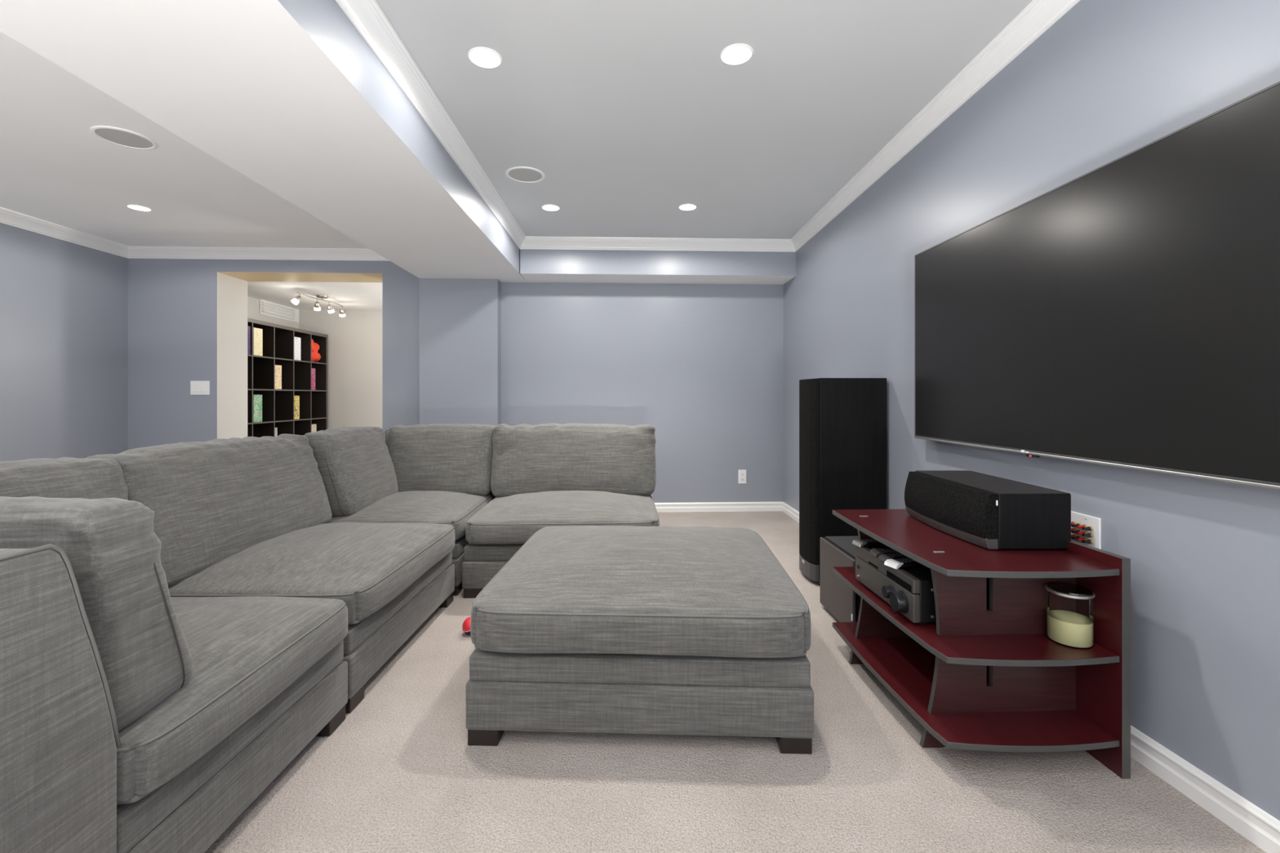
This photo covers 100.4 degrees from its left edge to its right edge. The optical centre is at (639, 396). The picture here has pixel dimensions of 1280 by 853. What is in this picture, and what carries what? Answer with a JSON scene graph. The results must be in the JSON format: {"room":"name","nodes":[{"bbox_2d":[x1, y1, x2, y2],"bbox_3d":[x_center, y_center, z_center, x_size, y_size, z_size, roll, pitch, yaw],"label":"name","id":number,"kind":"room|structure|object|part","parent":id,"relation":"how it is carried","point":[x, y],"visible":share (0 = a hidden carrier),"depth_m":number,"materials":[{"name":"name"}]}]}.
{"room":"leisure room","nodes":[
{"label":"leisure room","id":0,"kind":"room"},
{"bbox_2d":[0,222,128,461],"bbox_3d":[-4.277,-0.220,0.598,0.100,2.500,7.930,0,0,-2],"label":"wall","id":1,"kind":"structure","parent":0,"point":[64,304],"depth_m":4.00,"materials":[{"name":"blue paint"}]},
{"bbox_2d":[0,206,389,261],"bbox_3d":[-2.975,-1.221,0.649,2.505,0.088,7.930,0,0,-2],"label":"trim","id":2,"kind":"structure","parent":1,"relation":"attached to","point":[9,217],"depth_m":4.54,"materials":[{"name":"white wood"}]},
{"bbox_2d":[0,31,368,248],"bbox_3d":[-3.001,-1.305,0.673,2.655,0.080,7.980,0,0,-2],"label":"ceiling","id":3,"kind":"structure","parent":0,"point":[53,169],"depth_m":3.15,"materials":[{"name":"white paint"}]},
{"bbox_2d":[90,125,157,150],"bbox_3d":[-2.525,-1.262,2.613,0.236,0.007,0.236,0,0,-2],"label":"ceiling speaker","id":4,"kind":"object","parent":3,"relation":"attached to","point":[118,136],"visible":1,"depth_m":2.60,"materials":[{"name":"white paint"}]},
{"bbox_2d":[125,204,151,211],"bbox_3d":[-3.363,-1.261,3.581,0.128,0.008,0.128,0,0,-2],"label":"recessed light","id":5,"kind":"object","parent":3,"relation":"in","point":[138,207],"visible":1,"depth_m":3.57,"materials":[{"name":"white"}]},
{"bbox_2d":[225,275,247,439],"bbox_3d":[-4.172,-0.195,4.810,1.040,2.450,0.280,0,0,-2],"label":"wall","id":6,"kind":"structure","parent":0,"point":[236,289],"depth_m":4.81,"materials":[{"name":"beige paint"}]},
{"bbox_2d":[217,271,225,439],"bbox_3d":[-3.651,-0.020,4.641,0.013,2.100,0.099,0,0,-2],"label":"door frame","id":7,"kind":"structure","parent":6,"relation":"attached to","point":[220,277],"depth_m":4.63,"materials":[{"name":"beige paint"}]},
{"bbox_2d":[217,271,382,282],"bbox_3d":[-2.951,-1.169,4.809,1.400,0.202,0.378,0,0,-2],"label":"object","id":8,"kind":"structure","parent":6,"relation":"in","point":[246,276],"depth_m":4.79,"materials":[{"name":"beige paint"}]},
{"bbox_2d":[0,0,527,282],"bbox_3d":[-1.280,-1.235,0.715,0.889,0.470,7.930,0,0,-2],"label":"ceiling","id":9,"kind":"structure","parent":0,"point":[289,95],"depth_m":1.85,"materials":[{"name":"white paint"}]},
{"bbox_2d":[247,296,298,328],"bbox_3d":[-4.539,-0.170,6.009,0.100,2.400,2.145,0,0,-2],"label":"wall","id":10,"kind":"structure","parent":0,"point":[252,303],"depth_m":6.30,"materials":[{"name":"beige paint"}]},
{"bbox_2d":[258,299,298,322],"bbox_3d":[-4.494,-1.056,6.681,0.047,0.172,0.765,0,0,-2],"label":"air vent","id":11,"kind":"object","parent":10,"relation":"in","point":[265,308],"depth_m":6.61,"materials":[{"name":"white metal"}]},
{"bbox_3d":[-4.511,-1.061,6.993,0.005,0.142,0.120,0,0,-2],"label":"pane","id":12,"kind":"part","parent":11,"relation":"part of","materials":[{"name":"white plastic"}]},
{"bbox_2d":[128,258,419,449],"bbox_3d":[-3.183,-0.220,4.659,2.605,2.500,0.100,0,0,-2],"label":"wall","id":13,"kind":"structure","parent":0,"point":[172,303],"depth_m":4.58,"materials":[{"name":"blue paint"}]},
{"bbox_2d":[190,381,209,395],"bbox_3d":[-3.781,-0.070,4.580,0.160,0.120,0.010,0,0,-2],"label":"light switch","id":14,"kind":"object","parent":13,"relation":"attached to","point":[197,388],"visible":1,"depth_m":4.58,"materials":[{"name":"white plastic"}]},
{"bbox_2d":[247,281,382,311],"bbox_3d":[-2.618,-1.192,6.135,3.950,0.100,2.245,0,0,-2],"label":"ceiling","id":15,"kind":"structure","parent":0,"point":[351,295],"depth_m":5.93,"materials":[{"name":"white paint"}]},
{"bbox_2d":[290,291,346,317],"bbox_3d":[-3.632,-1.052,6.080,0.140,0.181,0.959,0,0,-2],"label":"track light","id":16,"kind":"object","parent":15,"relation":"attached to","point":[296,300],"visible":1,"depth_m":6.03,"materials":[{"name":"silver metal"}]},
{"bbox_3d":[-3.645,-1.001,5.638,0.072,0.040,0.072,20,-36,-2],"label":"lamp shade","id":17,"kind":"part","parent":16,"relation":"part of","materials":[{"name":"white"}]},
{"bbox_3d":[-3.659,-0.993,6.043,0.072,0.040,0.072,15,24,-2],"label":"lamp shade","id":18,"kind":"part","parent":16,"relation":"part of","materials":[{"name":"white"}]},
{"bbox_3d":[-3.604,-0.994,6.221,0.072,0.040,0.072,-5,30,-2],"label":"lamp shade","id":19,"kind":"part","parent":16,"relation":"part of","materials":[{"name":"white glass"}]},
{"bbox_2d":[298,310,382,429],"bbox_3d":[-2.660,-0.170,7.206,3.950,2.400,0.100,0,0,-2],"label":"wall","id":20,"kind":"structure","parent":0,"point":[355,340],"depth_m":7.11,"materials":[{"name":"beige paint"}]},
{"bbox_2d":[419,278,501,425],"bbox_3d":[-1.548,0.005,4.618,0.658,2.050,0.150,0,0,-2],"label":"wall column","id":21,"kind":"structure","parent":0,"point":[460,318],"depth_m":4.54,"materials":[{"name":"blue paint"}]},
{"bbox_2d":[501,282,783,502],"bbox_3d":[-0.249,-0.220,4.774,3.268,2.500,0.100,0,0,-2],"label":"wall","id":22,"kind":"structure","parent":0,"point":[702,365],"depth_m":4.74,"materials":[{"name":"blue paint"}]},
{"bbox_2d":[654,502,782,512],"bbox_3d":[0.027,0.989,4.728,2.500,0.082,0.014,0,0,-2],"label":"baseboard","id":23,"kind":"structure","parent":22,"relation":"attached to","point":[691,506],"depth_m":4.75,"materials":[{"name":"white wood"}]},
{"bbox_2d":[737,469,746,484],"bbox_3d":[0.915,0.721,4.765,0.072,0.124,0.009,0,0,-2],"label":"wall outlet","id":24,"kind":"object","parent":22,"relation":"attached to","point":[741,473],"visible":1,"depth_m":4.76,"materials":[{"name":"white plastic"}]},
{"bbox_2d":[520,248,795,284],"bbox_3d":[0.164,-1.235,4.577,2.299,0.470,0.365,0,0,-2],"label":"soffit","id":25,"kind":"structure","parent":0,"point":[571,266],"depth_m":4.41,"materials":[{"name":"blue paint"}]},
{"bbox_2d":[375,0,1032,239],"bbox_3d":[0.263,-1.334,0.603,2.473,0.097,7.685,0,0,-2],"label":"ceiling","id":26,"kind":"structure","parent":0,"point":[630,113],"depth_m":2.31,"materials":[{"name":"white paint"}]},
{"bbox_2d":[467,46,502,68],"bbox_3d":[-0.593,-1.289,2.038,0.128,0.008,0.128,0,0,-2],"label":"recessed light","id":27,"kind":"object","parent":26,"relation":"in","point":[482,57],"visible":1,"depth_m":2.03,"materials":[{"name":"white"}]},
{"bbox_2d":[505,166,545,182],"bbox_3d":[-0.667,-1.286,3.106,0.224,0.007,0.224,0,0,-2],"label":"ceiling speaker","id":28,"kind":"object","parent":26,"relation":"attached to","point":[519,174],"visible":1,"depth_m":3.10,"materials":[{"name":"white paint"}]},
{"bbox_2d":[541,204,559,211],"bbox_3d":[-0.610,-1.284,3.644,0.128,0.008,0.128,0,0,-2],"label":"recessed light","id":29,"kind":"object","parent":26,"relation":"in","point":[550,207],"visible":1,"depth_m":3.63,"materials":[{"name":"white glass"}]},
{"bbox_2d":[678,204,697,210],"bbox_3d":[0.327,-1.292,3.656,0.128,0.008,0.128,0,0,-2],"label":"recessed light","id":30,"kind":"object","parent":26,"relation":"in","point":[684,206],"visible":1,"depth_m":3.65,"materials":[{"name":"white"}]},
{"bbox_2d":[720,43,753,65],"bbox_3d":[0.372,-1.313,2.056,0.128,0.008,0.128,0,0,-2],"label":"recessed light","id":31,"kind":"object","parent":26,"relation":"in","point":[736,54],"visible":1,"depth_m":2.05,"materials":[{"name":"white"}]},
{"bbox_2d":[204,511,1266,852],"bbox_3d":[-1.542,1.080,1.968,6.073,0.100,10.655,0,0,-2],"label":"floor","id":32,"kind":"structure","parent":0,"point":[401,773],"depth_m":1.41,"materials":[{"name":"beige carpet"}]},
{"bbox_2d":[0,457,347,852],"bbox_3d":[-1.438,0.604,1.235,1.092,0.852,0.992,0,0,0],"label":"sofa","id":33,"kind":"object","parent":32,"relation":"on","point":[135,717],"visible":1,"depth_m":1.01,"materials":[{"name":"grey fabric"}]},
{"bbox_3d":[-1.458,0.613,0.848,1.050,0.745,0.215,0,0,0],"label":"frame","id":34,"kind":"part","parent":33,"relation":"part of","materials":[{"name":"grey fabric"}]},
{"bbox_2d":[0,457,128,499],"bbox_3d":[-1.668,0.413,1.392,0.292,0.470,0.678,0,0,0],"label":"cushion","id":35,"kind":"object","parent":33,"relation":"on","point":[63,477],"depth_m":1.53,"materials":[{"name":"grey fabric"}]},
{"bbox_2d":[0,496,193,731],"bbox_3d":[-1.291,0.413,1.055,0.689,0.467,0.290,0,0,0],"label":"cushion","id":36,"kind":"object","parent":33,"relation":"on","point":[112,546],"depth_m":0.99,"materials":[{"name":"grey fabric"}]},
{"bbox_2d":[116,595,347,804],"bbox_3d":[-1.325,0.673,1.334,0.866,0.187,0.765,0,0,0],"label":"seat cushion","id":37,"kind":"object","parent":33,"relation":"on","point":[246,651],"depth_m":1.23,"materials":[{"name":"grey fabric"}]},
{"bbox_3d":[-0.983,1.006,1.656,0.090,0.049,0.090,0,0,0],"label":"leg","id":38,"kind":"part","parent":33,"relation":"part of","materials":[{"name":"black wood"}]},
{"bbox_2d":[86,433,454,713],"bbox_3d":[-1.439,0.604,2.208,1.091,0.851,1.023,0,0,0],"label":"sofa","id":39,"kind":"object","parent":32,"relation":"on","point":[246,516],"visible":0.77,"depth_m":1.99,"materials":[{"name":"grey fabric"}]},
{"bbox_2d":[86,433,332,587],"bbox_3d":[-1.669,0.413,2.209,0.290,0.469,1.023,0,0,0],"label":"cushion","id":40,"kind":"object","parent":39,"relation":"on","point":[214,501],"depth_m":2.02,"materials":[{"name":"grey fabric"}]},
{"bbox_2d":[168,521,454,624],"bbox_3d":[-1.326,0.672,2.209,0.865,0.190,0.981,0,0,0],"label":"seat cushion","id":41,"kind":"object","parent":39,"relation":"on","point":[367,566],"depth_m":1.95,"materials":[{"name":"grey fabric"}]},
{"bbox_3d":[-0.984,1.006,1.774,0.090,0.049,0.090,0,0,0],"label":"leg","id":42,"kind":"part","parent":39,"relation":"part of","materials":[{"name":"black wood"}]},
{"bbox_3d":[-0.983,1.006,2.639,0.090,0.049,0.090,0,0,0],"label":"leg","id":43,"kind":"part","parent":39,"relation":"part of","materials":[{"name":"black wood"}]},
{"bbox_2d":[247,318,328,437],"bbox_3d":[-4.289,0.110,6.131,0.390,1.840,1.840,0,0,-2],"label":"cube bookshelf","id":44,"kind":"object","parent":32,"relation":"on","point":[277,405],"visible":0.34,"depth_m":6.31,"materials":[{"name":"black laminate"}]},
{"bbox_2d":[247,325,250,355],"bbox_3d":[-4.217,-0.581,5.515,0.282,0.300,0.125,0,0,-2],"label":"game box","id":45,"kind":"object","parent":44,"relation":"on","point":[248,326],"visible":0.22,"depth_m":5.56,"materials":[{"name":"purple cardboard"}]},
{"bbox_2d":[253,394,262,422],"bbox_3d":[-4.224,0.132,5.693,0.282,0.295,0.140,0,0,-2],"label":"game box","id":46,"kind":"object","parent":44,"relation":"on","point":[257,398],"visible":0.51,"depth_m":5.69,"materials":[{"name":"green cardboard"}]},
{"bbox_2d":[253,327,262,355],"bbox_3d":[-4.224,-0.579,5.696,0.282,0.295,0.145,0,0,-2],"label":"book","id":47,"kind":"object","parent":44,"relation":"on","point":[257,332],"visible":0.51,"depth_m":5.69,"materials":[{"name":"brown paper"}]},
{"bbox_2d":[275,427,277,437],"bbox_3d":[-4.206,0.495,5.995,0.222,0.280,0.048,0,0,-2],"label":"game box","id":48,"kind":"object","parent":44,"relation":"on","point":[276,428],"visible":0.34,"depth_m":6.00,"materials":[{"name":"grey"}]},
{"bbox_2d":[275,364,281,389],"bbox_3d":[-4.237,-0.213,6.032,0.282,0.275,0.125,0,0,-2],"label":"game box","id":49,"kind":"object","parent":44,"relation":"on","point":[277,367],"visible":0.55,"depth_m":6.03,"materials":[{"name":"brown cardboard"}]},
{"bbox_3d":[-4.289,-0.790,6.131,0.390,0.039,1.762,0,0,-2],"label":"panel","id":50,"kind":"part","parent":44,"relation":"part of","materials":[{"name":"grey laminate"}]},
{"bbox_3d":[-4.289,-0.423,6.131,0.390,0.016,1.762,0,0,-2],"label":"shelf","id":51,"kind":"part","parent":44,"relation":"part of","materials":[{"name":"grey laminate"}]},
{"bbox_3d":[-4.289,-0.068,6.131,0.390,0.016,1.762,0,0,-2],"label":"shelf","id":52,"kind":"part","parent":44,"relation":"part of","materials":[{"name":"grey laminate"}]},
{"bbox_3d":[-4.289,0.288,6.131,0.390,0.016,1.762,0,0,-2],"label":"shelf","id":53,"kind":"part","parent":44,"relation":"part of","materials":[{"name":"grey laminate"}]},
{"bbox_2d":[293,395,299,419],"bbox_3d":[-4.241,0.137,6.380,0.262,0.285,0.110,0,0,-2],"label":"game box","id":54,"kind":"object","parent":44,"relation":"on","point":[296,398],"visible":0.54,"depth_m":6.38,"materials":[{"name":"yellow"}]},
{"bbox_2d":[293,336,301,359],"bbox_3d":[-4.252,-0.569,6.394,0.282,0.275,0.135,0,0,-2],"label":"book","id":55,"kind":"object","parent":44,"relation":"on","point":[297,341],"visible":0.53,"depth_m":6.40,"materials":[{"name":"white paper"}]},
{"bbox_2d":[311,368,315,390],"bbox_3d":[-4.255,-0.213,6.726,0.262,0.275,0.095,0,0,-2],"label":"game box","id":56,"kind":"object","parent":44,"relation":"on","point":[313,369],"visible":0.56,"depth_m":6.73,"materials":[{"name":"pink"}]},
{"bbox_2d":[311,423,316,432],"bbox_3d":[-4.245,0.495,6.739,0.242,0.280,0.115,0,0,-2],"label":"game box","id":57,"kind":"object","parent":44,"relation":"on","point":[313,425],"visible":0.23,"depth_m":6.76,"materials":[{"name":"brown cardboard"}]},
{"bbox_2d":[311,338,320,361],"bbox_3d":[-4.221,-0.583,6.827,0.175,0.310,0.269,0,0,-2],"label":"fabric bundle","id":58,"kind":"object","parent":44,"relation":"on","point":[316,356],"visible":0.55,"depth_m":6.81,"materials":[{"name":"red fabric"}]},
{"bbox_3d":[-4.324,0.110,7.031,0.390,1.840,0.039,0,0,-2],"label":"panel","id":59,"kind":"part","parent":44,"relation":"part of","materials":[{"name":"grey laminate"}]},
{"bbox_2d":[303,423,496,595],"bbox_3d":[-1.439,0.605,3.230,1.016,0.850,1.091,0,0,-2],"label":"sofa","id":60,"kind":"object","parent":32,"relation":"on","point":[437,473],"visible":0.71,"depth_m":3.13,"materials":[{"name":"grey fabric"}]},
{"bbox_2d":[303,426,398,517],"bbox_3d":[-1.625,0.414,3.078,0.290,0.467,0.687,0,0,-2],"label":"cushion","id":61,"kind":"object","parent":60,"relation":"on","point":[357,469],"depth_m":2.89,"materials":[{"name":"grey fabric"}]},
{"bbox_2d":[327,490,492,541],"bbox_3d":[-1.336,0.673,3.121,0.792,0.186,0.865,0,0,-2],"label":"seat cushion","id":62,"kind":"object","parent":60,"relation":"on","point":[454,508],"depth_m":2.88,"materials":[{"name":"grey fabric"}]},
{"bbox_3d":[-1.360,0.613,3.670,0.777,0.745,0.215,0,0,-2],"label":"frame","id":63,"kind":"part","parent":60,"relation":"part of","materials":[{"name":"grey fabric"}]},
{"bbox_2d":[386,423,496,496],"bbox_3d":[-1.292,0.414,3.465,0.704,0.461,0.286,0,0,-2],"label":"cushion","id":64,"kind":"object","parent":60,"relation":"on","point":[457,458],"depth_m":3.39,"materials":[{"name":"grey fabric"}]},
{"bbox_3d":[-0.987,1.006,2.792,0.090,0.049,0.090,0,0,-2],"label":"leg","id":65,"kind":"part","parent":60,"relation":"part of","materials":[{"name":"black wood"}]},
{"bbox_2d":[462,617,471,635],"bbox_3d":[-0.731,0.994,2.308,0.074,0.072,0.076,0,0,-2],"label":"ball","id":66,"kind":"object","parent":32,"relation":"on","point":[466,624],"visible":0.5,"depth_m":2.28,"materials":[{"name":"red plastic"}]},
{"bbox_2d":[462,422,659,598],"bbox_3d":[-0.417,0.605,3.233,1.066,0.850,1.090,0,0,-2],"label":"sofa","id":67,"kind":"object","parent":32,"relation":"on","point":[552,474],"visible":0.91,"depth_m":3.32,"materials":[{"name":"grey fabric"}]},
{"bbox_3d":[-0.856,1.006,2.760,0.090,0.049,0.090,0,0,-2],"label":"leg","id":68,"kind":"part","parent":67,"relation":"part of","materials":[{"name":"black wood"}]},
{"bbox_2d":[465,490,659,544],"bbox_3d":[-0.413,0.673,3.120,1.027,0.188,0.864,0,0,-2],"label":"seat cushion","id":69,"kind":"object","parent":67,"relation":"on","point":[512,517],"depth_m":2.82,"materials":[{"name":"grey fabric"}]},
{"bbox_2d":[490,422,656,497],"bbox_3d":[-0.426,0.413,3.462,1.066,0.466,0.289,0,0,-2],"label":"cushion","id":70,"kind":"object","parent":67,"relation":"on","point":[619,459],"depth_m":3.38,"materials":[{"name":"grey fabric"}]},
{"bbox_2d":[465,525,813,754],"bbox_3d":[0.012,0.794,2.045,1.058,0.471,1.056,0,0,2],"label":"ottoman","id":71,"kind":"object","parent":32,"relation":"on","point":[702,630],"visible":1,"depth_m":1.56,"materials":[{"name":"grey fabric"}]},
{"bbox_3d":[-0.462,1.006,1.613,0.090,0.049,0.090,0,0,2],"label":"leg","id":72,"kind":"part","parent":71,"relation":"part of","materials":[{"name":"black wood"}]},
{"bbox_2d":[470,525,811,657],"bbox_3d":[0.012,0.663,2.045,1.056,0.208,1.055,0,0,2],"label":"seat cushion","id":73,"kind":"object","parent":71,"relation":"on","point":[568,591],"depth_m":1.61,"materials":[{"name":"grey fabric"}]},
{"bbox_3d":[0.452,1.006,1.577,0.090,0.049,0.090,0,0,2],"label":"leg","id":74,"kind":"part","parent":71,"relation":"part of","materials":[{"name":"black wood"}]},
{"bbox_2d":[819,536,860,622],"bbox_3d":[1.080,0.857,2.429,0.392,0.346,0.376,0,0,-2],"label":"subwoofer","id":75,"kind":"object","parent":32,"relation":"on","point":[836,596],"visible":0.36,"depth_m":2.42,"materials":[{"name":"black wood"}]},
{"bbox_3d":[1.089,0.685,2.430,0.358,0.003,0.356,0,0,-2],"label":"panel","id":76,"kind":"part","parent":75,"relation":"part of","materials":[{"name":"grey plastic"}]},
{"bbox_2d":[799,377,886,586],"bbox_3d":[1.129,0.466,3.017,0.418,1.128,0.272,0,0,-2],"label":"tower speaker","id":77,"kind":"object","parent":32,"relation":"on","point":[842,421],"visible":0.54,"depth_m":2.89},
{"bbox_2d":[799,378,819,564],"bbox_3d":[0.944,0.410,3.009,0.045,1.009,0.251,0,0,-2],"label":"grille","id":78,"kind":"object","parent":77,"relation":"attached to","point":[809,388],"depth_m":2.93,"materials":[{"name":"black fabric"}]},
{"bbox_2d":[832,509,1130,778],"bbox_3d":[1.050,0.734,1.814,0.512,0.592,0.796,0,0,-2],"label":"tv stand","id":79,"kind":"object","parent":32,"relation":"on","point":[977,677],"visible":0.94,"depth_m":1.56,"materials":[{"name":"red wood"}]},
{"bbox_2d":[855,545,989,623],"bbox_3d":[0.988,0.630,1.824,0.392,0.144,0.402,0,0,-2],"label":"receiver","id":80,"kind":"object","parent":79,"relation":"on","point":[908,591],"visible":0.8,"depth_m":1.69,"materials":[{"name":"black plastic"}]},
{"bbox_2d":[852,538,886,547],"bbox_3d":[0.884,0.549,2.002,0.162,0.018,0.051,0,0,-10],"label":"remote control","id":81,"kind":"object","parent":80,"relation":"on","point":[868,542],"visible":0.7,"depth_m":1.98,"materials":[{"name":"black plastic"}]},
{"bbox_2d":[869,547,900,557],"bbox_3d":[0.901,0.549,1.866,0.172,0.018,0.053,0,0,4],"label":"remote control","id":82,"kind":"object","parent":80,"relation":"on","point":[875,552],"visible":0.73,"depth_m":1.86,"materials":[{"name":"black plastic"}]},
{"bbox_3d":[0.812,0.640,1.743,0.026,0.040,0.040,0,0,-2],"label":"knob","id":83,"kind":"part","parent":80,"relation":"part of","materials":[{"name":"black plastic"}]},
{"bbox_3d":[0.833,0.647,1.819,0.022,0.086,0.400,0,0,-2],"label":"panel","id":84,"kind":"part","parent":80,"relation":"part of","materials":[{"name":"grey metal"}]},
{"bbox_2d":[878,552,907,561],"bbox_3d":[0.896,0.549,1.824,0.162,0.018,0.041,0,0,-16],"label":"remote control","id":85,"kind":"object","parent":80,"relation":"on","point":[884,557],"visible":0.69,"depth_m":1.80,"materials":[{"name":"black plastic"}]},
{"bbox_3d":[0.813,0.648,1.676,0.030,0.060,0.060,0,0,-2],"label":"knob","id":86,"kind":"part","parent":80,"relation":"part of","materials":[{"name":"black plastic"}]},
{"bbox_2d":[884,557,922,568],"bbox_3d":[0.895,0.549,1.768,0.172,0.018,0.051,0,0,-20],"label":"remote control","id":87,"kind":"object","parent":80,"relation":"on","point":[904,562],"visible":0.78,"depth_m":1.74,"materials":[{"name":"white plastic"}]},
{"bbox_2d":[832,622,1119,752],"bbox_3d":[1.038,0.939,1.809,0.488,0.018,0.786,0,0,-2],"label":"shelf","id":88,"kind":"object","parent":79,"relation":"attached to","point":[906,668],"depth_m":1.55,"materials":[{"name":"red wood"}]},
{"bbox_2d":[832,566,1119,666],"bbox_3d":[1.038,0.711,1.809,0.488,0.018,0.786,0,0,-2],"label":"shelf","id":89,"kind":"object","parent":79,"relation":"attached to","point":[1018,647],"depth_m":1.50,"materials":[{"name":"red wood"}]},
{"bbox_2d":[832,509,1119,577],"bbox_3d":[1.038,0.476,1.809,0.488,0.018,0.786,0,0,-2],"label":"shelf","id":90,"kind":"object","parent":79,"relation":"attached to","point":[943,553],"depth_m":1.57,"materials":[{"name":"red wood"}]},
{"bbox_2d":[904,470,1071,549],"bbox_3d":[1.160,0.378,1.855,0.284,0.170,0.497,0,0,0],"label":"speaker","id":91,"kind":"object","parent":79,"relation":"on","point":[987,511],"visible":1,"depth_m":1.63},
{"bbox_2d":[904,471,998,538],"bbox_3d":[1.051,0.364,1.856,0.066,0.134,0.488,0,0,0],"label":"grille","id":92,"kind":"object","parent":91,"relation":"attached to","point":[970,510],"depth_m":1.75,"materials":[{"name":"black fabric"}]},
{"bbox_3d":[1.193,0.295,1.855,0.215,0.002,0.492,0,0,0],"label":"panel","id":93,"kind":"part","parent":91,"relation":"part of","materials":[{"name":"black paint"}]},
{"bbox_2d":[1045,582,1094,648],"bbox_3d":[1.231,0.625,1.528,0.111,0.153,0.111,0,0,-2],"label":"candle jar","id":94,"kind":"object","parent":79,"relation":"on","point":[1066,628],"visible":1,"depth_m":1.50,"materials":[{"name":"clear glass"}]},
{"bbox_3d":[1.231,0.554,1.528,0.104,0.010,0.104,0,0,-2],"label":"lid","id":95,"kind":"part","parent":94,"relation":"part of","materials":[{"name":"silver metal"}]},
{"bbox_3d":[1.293,0.734,1.828,0.024,0.592,0.788,0,0,-2],"label":"panel","id":96,"kind":"part","parent":79,"relation":"part of","materials":[{"name":"red wood"}]},
{"bbox_2d":[783,0,1279,821],"bbox_3d":[1.490,-0.220,0.874,0.100,2.500,8.030,0,0,-2],"label":"wall","id":97,"kind":"structure","parent":0,"point":[1108,80],"depth_m":1.58,"materials":[{"name":"blue paint"}]},
{"bbox_2d":[335,0,1079,252],"bbox_3d":[0.244,-1.290,0.602,2.411,0.185,7.586,0,0,-2],"label":"trim","id":98,"kind":"structure","parent":97,"relation":"attached to","point":[367,17],"depth_m":2.48,"materials":[{"name":"white"}]},
{"bbox_2d":[782,502,1279,852],"bbox_3d":[1.435,0.989,0.822,0.014,0.082,7.930,0,0,-2],"label":"baseboard","id":99,"kind":"structure","parent":97,"relation":"attached to","point":[1261,828],"depth_m":1.33,"materials":[{"name":"white wood"}]},
{"bbox_2d":[1071,511,1101,549],"bbox_3d":[1.391,0.430,1.686,0.033,0.112,0.116,0,0,-2],"label":"wall plate","id":100,"kind":"object","parent":97,"relation":"attached to","point":[1085,529],"visible":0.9,"depth_m":1.67,"materials":[{"name":"white plastic"}]},
{"bbox_2d":[914,81,1279,489],"bbox_3d":[1.367,-0.230,1.766,0.074,0.876,1.527,0,0,-2],"label":"television","id":101,"kind":"object","parent":97,"relation":"attached to","point":[1125,313],"visible":1,"depth_m":1.48,"materials":[{"name":"grey plastic"}]},
{"bbox_3d":[1.343,0.195,1.766,0.025,0.008,1.527,0,0,-2],"label":"trim","id":102,"kind":"part","parent":101,"relation":"part of","materials":[{"name":"silver metal"}]}
]}

